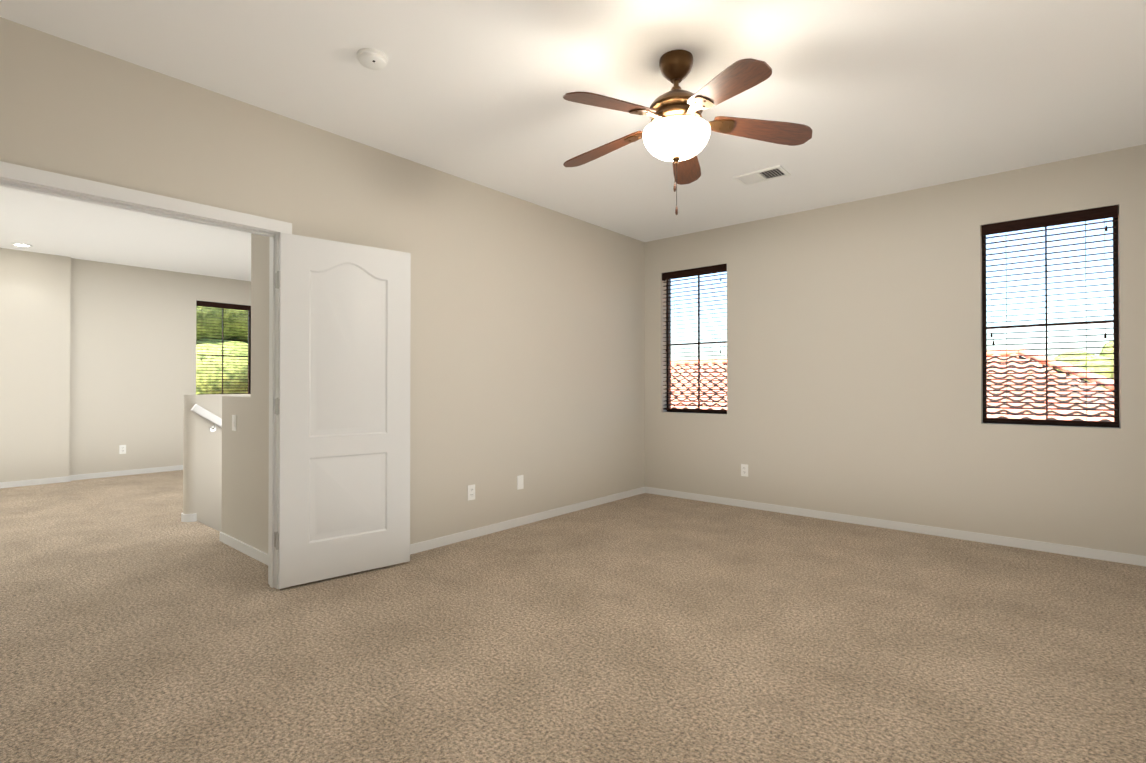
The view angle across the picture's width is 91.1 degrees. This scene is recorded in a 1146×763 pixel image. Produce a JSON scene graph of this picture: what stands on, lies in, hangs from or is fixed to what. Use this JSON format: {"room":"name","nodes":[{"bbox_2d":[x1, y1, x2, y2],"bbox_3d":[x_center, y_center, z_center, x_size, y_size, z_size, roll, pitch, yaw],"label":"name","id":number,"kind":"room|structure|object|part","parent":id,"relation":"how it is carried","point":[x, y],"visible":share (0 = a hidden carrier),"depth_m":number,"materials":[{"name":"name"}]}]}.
{"room":"empty bedroom","nodes":[
{"label":"empty bedroom","id":0,"kind":"room"},
{"bbox_2d":[0,248,250,481],"bbox_3d":[-6.014,-0.149,7.191,0.240,2.740,7.920,0,-1,41],"label":"wall","id":1,"kind":"structure","parent":0,"point":[97,364],"depth_m":7.02,"materials":[{"name":"beige paint"}]},
{"bbox_2d":[0,465,182,487],"bbox_3d":[-5.948,1.188,7.127,0.092,0.066,7.600,0,-1,41],"label":"baseboard","id":2,"kind":"structure","parent":1,"relation":"attached to","point":[69,478],"depth_m":7.03,"materials":[{"name":"white paint"}]},
{"bbox_2d":[119,445,125,453],"bbox_3d":[-5.850,0.882,7.308,0.008,0.115,0.070,0,-1,41],"label":"electrical outlet","id":3,"kind":"object","parent":1,"relation":"attached to","point":[122,449],"visible":1,"depth_m":7.30,"materials":[{"name":"white plastic"}]},
{"bbox_2d":[196,307,250,394],"bbox_3d":[-5.180,-0.401,8.316,0.050,1.490,0.750,0,-1,41],"label":"window","id":4,"kind":"structure","parent":1,"relation":"in","point":[249,370],"depth_m":8.41,"materials":[{"name":"brown metal"}]},
{"bbox_2d":[196,301,250,393],"bbox_3d":[-5.103,-0.414,8.250,0.075,1.461,0.738,0,-1,41],"label":"window blind","id":5,"kind":"object","parent":4,"relation":"attached to","point":[202,304],"visible":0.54,"depth_m":8.21,"materials":[{"name":"brown"}]},
{"bbox_2d":[196,521,219,532],"bbox_3d":[-1.968,2.365,5.697,0.846,2.312,3.010,0,-1,41],"label":"stairs","id":6,"kind":"structure","parent":0,"point":[208,527],"depth_m":4.63,"materials":[{"name":"beige carpet"}]},
{"bbox_2d":[183,394,250,531],"bbox_3d":[-2.329,1.768,6.049,0.150,3.290,3.170,0,-1,41],"label":"wall","id":7,"kind":"structure","parent":0,"point":[202,471],"depth_m":4.89,"materials":[{"name":"beige paint"}]},
{"bbox_2d":[191,404,221,431],"bbox_3d":[-2.368,1.158,5.833,0.078,1.916,2.751,0,-1,41],"label":"handrail","id":8,"kind":"object","parent":7,"relation":"attached to","point":[206,414],"visible":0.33,"depth_m":4.87,"materials":[{"name":"white paint"}]},
{"bbox_2d":[221,396,224,532],"bbox_3d":[-1.619,1.764,5.364,0.120,3.290,3.050,0,-1,41],"label":"wall","id":9,"kind":"structure","parent":0,"point":[223,397],"depth_m":4.23,"materials":[{"name":"beige paint"}]},
{"bbox_2d":[225,233,269,553],"bbox_3d":[-2.088,-0.172,3.858,1.140,2.740,0.130,0,-1,41],"label":"wall","id":10,"kind":"structure","parent":0,"point":[245,483],"depth_m":3.85,"materials":[{"name":"beige paint"}]},
{"bbox_2d":[232,415,235,430],"bbox_3d":[-2.461,0.300,4.081,0.070,0.115,0.010,0,-1,41],"label":"switch plate","id":11,"kind":"object","parent":10,"relation":"attached to","point":[233,422],"visible":1,"depth_m":4.07,"materials":[{"name":"white plastic"}]},
{"bbox_2d":[220,532,267,564],"bbox_3d":[-2.188,1.165,3.840,1.240,0.066,0.012,0,-1,41],"label":"baseboard","id":12,"kind":"structure","parent":10,"relation":"attached to","point":[262,556],"depth_m":3.92,"materials":[{"name":"white paint"}]},
{"bbox_2d":[0,17,644,543],"bbox_3d":[-1.106,-0.171,4.037,0.120,2.740,5.680,0,-1,41],"label":"wall","id":13,"kind":"structure","parent":0,"point":[528,343],"depth_m":4.13,"materials":[{"name":"beige paint"}]},
{"bbox_2d":[0,161,291,588],"bbox_3d":[-2.301,0.129,2.636,0.152,2.121,1.842,0,-1,41],"label":"door frame","id":14,"kind":"structure","parent":13,"relation":"attached to","point":[19,177],"depth_m":2.99,"materials":[{"name":"white paint"}]},
{"bbox_2d":[274,233,410,588],"bbox_3d":[-1.405,0.166,3.483,0.798,2.030,0.086,0,-1,-40],"label":"door","id":15,"kind":"structure","parent":13,"relation":"in","point":[344,418],"depth_m":3.43,"materials":[{"name":"white paint"}]},
{"bbox_3d":[-1.701,0.164,3.236,0.082,1.602,0.014,0,-1,41],"label":"door hinges","id":16,"kind":"part","parent":15,"relation":"part of","materials":[{"name":"silver metal"}]},
{"bbox_2d":[468,484,474,500],"bbox_3d":[-0.778,0.851,4.316,0.008,0.115,0.070,0,-1,41],"label":"electrical outlet","id":17,"kind":"object","parent":13,"relation":"attached to","point":[471,492],"visible":1,"depth_m":4.31,"materials":[{"name":"white plastic"}]},
{"bbox_2d":[517,475,523,489],"bbox_3d":[-0.441,0.844,4.712,0.006,0.115,0.070,0,-1,41],"label":"electrical outlet","id":18,"kind":"object","parent":13,"relation":"attached to","point":[520,481],"visible":1,"depth_m":4.71,"materials":[{"name":"white plastic"}]},
{"bbox_2d":[410,487,643,554],"bbox_3d":[-0.439,1.171,4.708,0.012,0.066,3.740,0,-1,41],"label":"baseboard","id":19,"kind":"structure","parent":13,"relation":"attached to","point":[469,534],"depth_m":4.64,"materials":[{"name":"white paint"}]},
{"bbox_2d":[0,470,1145,762],"bbox_3d":[-2.258,1.324,3.972,10.200,0.250,8.000,0,-1,41],"label":"floor","id":20,"kind":"structure","parent":0,"point":[140,622],"depth_m":2.53,"materials":[{"name":"carpet"}]},
{"bbox_2d":[0,0,1145,280],"bbox_3d":[-2.258,-1.631,3.993,10.200,0.180,8.000,0,-1,41],"label":"ceiling","id":21,"kind":"structure","parent":0,"point":[886,96],"depth_m":2.97,"materials":[{"name":"white paint"}]},
{"bbox_2d":[11,243,32,247],"bbox_3d":[-6.154,-1.521,6.282,0.180,0.007,0.180,0,-1,41],"label":"recessed light","id":22,"kind":"object","parent":21,"relation":"in","point":[21,245],"visible":0.96,"depth_m":6.28,"materials":[{"name":"white plastic"}]},
{"bbox_2d":[357,48,387,69],"bbox_3d":[-0.956,-1.530,2.683,0.140,0.040,0.140,0,-1,41],"label":"smoke detector","id":23,"kind":"object","parent":21,"relation":"attached to","point":[371,59],"visible":0.98,"depth_m":2.65,"materials":[{"name":"white plastic"}]},
{"bbox_2d":[563,49,811,214],"bbox_3d":[0.454,-1.173,2.714,1.226,0.754,1.245,0,-1,41],"label":"ceiling fan","id":24,"kind":"object","parent":21,"relation":"hanging from","point":[676,131],"visible":1,"depth_m":2.63,"materials":[{"name":"brown wood"}]},
{"bbox_3d":[0.156,-1.208,2.939,0.483,0.087,0.150,0,0,36],"label":"blade","id":25,"kind":"part","parent":24,"relation":"part of","materials":[{"name":"brown wood"}]},
{"bbox_3d":[0.165,-1.211,2.452,0.483,0.087,0.150,0,0,-36],"label":"blade","id":26,"kind":"part","parent":24,"relation":"part of","materials":[{"name":"brown wood"}]},
{"bbox_3d":[0.494,-0.921,2.706,0.032,0.250,0.027,0,-1,41],"label":"chain","id":27,"kind":"part","parent":24,"relation":"part of","materials":[{"name":"brown metal"}]},
{"bbox_3d":[0.496,-1.138,2.702,0.320,0.128,0.320,0,-1,41],"label":"lamp shade","id":28,"kind":"part","parent":24,"relation":"part of","materials":[{"name":"white glass"}]},
{"bbox_3d":[0.617,-1.207,3.099,0.150,0.087,0.483,0,0,18],"label":"blade","id":29,"kind":"part","parent":24,"relation":"part of","materials":[{"name":"brown wood"}]},
{"bbox_3d":[0.632,-1.212,2.310,0.150,0.087,0.483,0,0,-18],"label":"blade","id":30,"kind":"part","parent":24,"relation":"part of","materials":[{"name":"brown wood"}]},
{"bbox_3d":[0.911,-1.210,2.710,0.483,0.087,0.150,0,0,0],"label":"blade","id":31,"kind":"part","parent":24,"relation":"part of","materials":[{"name":"brown wood"}]},
{"bbox_2d":[733,165,790,185],"bbox_3d":[1.411,-1.534,4.198,0.350,0.015,0.220,0,-1,41],"label":"ceiling vent","id":32,"kind":"object","parent":21,"relation":"in","point":[764,175],"visible":0.96,"depth_m":4.19,"materials":[{"name":"white plastic"}]},
{"bbox_2d":[645,144,1145,555],"bbox_3d":[2.372,-0.165,4.906,4.280,2.740,0.160,0,-1,41],"label":"wall","id":33,"kind":"structure","parent":0,"point":[854,363],"depth_m":4.57,"materials":[{"name":"beige paint"}]},
{"bbox_2d":[667,274,726,413],"bbox_3d":[1.317,-0.418,5.882,0.750,1.490,0.050,0,-1,41],"label":"window","id":34,"kind":"structure","parent":33,"relation":"in","point":[669,355],"depth_m":5.93,"materials":[{"name":"brown metal"}]},
{"bbox_2d":[662,264,726,411],"bbox_3d":[1.251,-0.431,5.805,0.738,1.461,0.075,0,-1,41],"label":"window blind","id":35,"kind":"object","parent":34,"relation":"attached to","point":[667,276],"visible":0.83,"depth_m":5.80,"materials":[{"name":"brown"}]},
{"bbox_2d":[741,464,747,476],"bbox_3d":[1.649,0.854,5.407,0.070,0.115,0.008,0,-1,41],"label":"electrical outlet","id":36,"kind":"object","parent":33,"relation":"attached to","point":[744,469],"visible":1,"depth_m":5.40,"materials":[{"name":"white plastic"}]},
{"bbox_2d":[644,487,1145,566],"bbox_3d":[2.294,1.172,4.851,3.980,0.066,0.012,0,-1,41],"label":"baseboard","id":37,"kind":"structure","parent":33,"relation":"attached to","point":[1119,557],"depth_m":4.43,"materials":[{"name":"white paint"}]},
{"bbox_2d":[982,217,1118,427],"bbox_3d":[3.430,-0.430,4.076,0.750,1.490,0.050,0,-1,41],"label":"window","id":38,"kind":"structure","parent":33,"relation":"in","point":[1115,318],"depth_m":4.05,"materials":[{"name":"brown metal"}]},
{"bbox_2d":[981,205,1117,423],"bbox_3d":[3.365,-0.443,3.999,0.738,1.461,0.075,0,-1,41],"label":"window blind","id":39,"kind":"object","parent":38,"relation":"attached to","point":[1060,219],"visible":0.98,"depth_m":3.97,"materials":[{"name":"brown"}]},
{"label":"outside","id":40,"kind":"structure","parent":0,"visible":0},
{"bbox_3d":[-3.166,4.485,9.199,70.000,0.100,70.000,0,-1,41],"label":"ground","id":41,"kind":"structure","parent":40,"visible":0},
{"bbox_2d":[196,306,247,394],"bbox_3d":[-7.904,0.944,12.241,2.970,7.035,4.223,0,-1,41],"label":"tree","id":42,"kind":"object","parent":41,"relation":"on","point":[215,388],"depth_m":11.42,"materials":[{"name":"green plant"}]},
{"bbox_2d":[1053,341,1113,389],"bbox_3d":[12.069,1.742,12.720,2.170,5.447,2.137,0,-1,41],"label":"tree","id":43,"kind":"object","parent":41,"relation":"on","point":[1096,363],"depth_m":12.38,"materials":[{"name":"green plant"}]},
{"bbox_3d":[4.516,2.808,15.537,17.462,3.340,8.400,0,-1,41],"label":"wall","id":44,"kind":"structure","parent":0,"visible":0},
{"bbox_2d":[671,348,1113,420],"bbox_3d":[3.264,0.214,13.749,17.910,1.784,4.963,0,-1,41],"label":"roof","id":45,"kind":"structure","parent":44,"relation":"on","point":[685,380],"depth_m":10.23,"materials":[{"name":"tile"}]}
]}

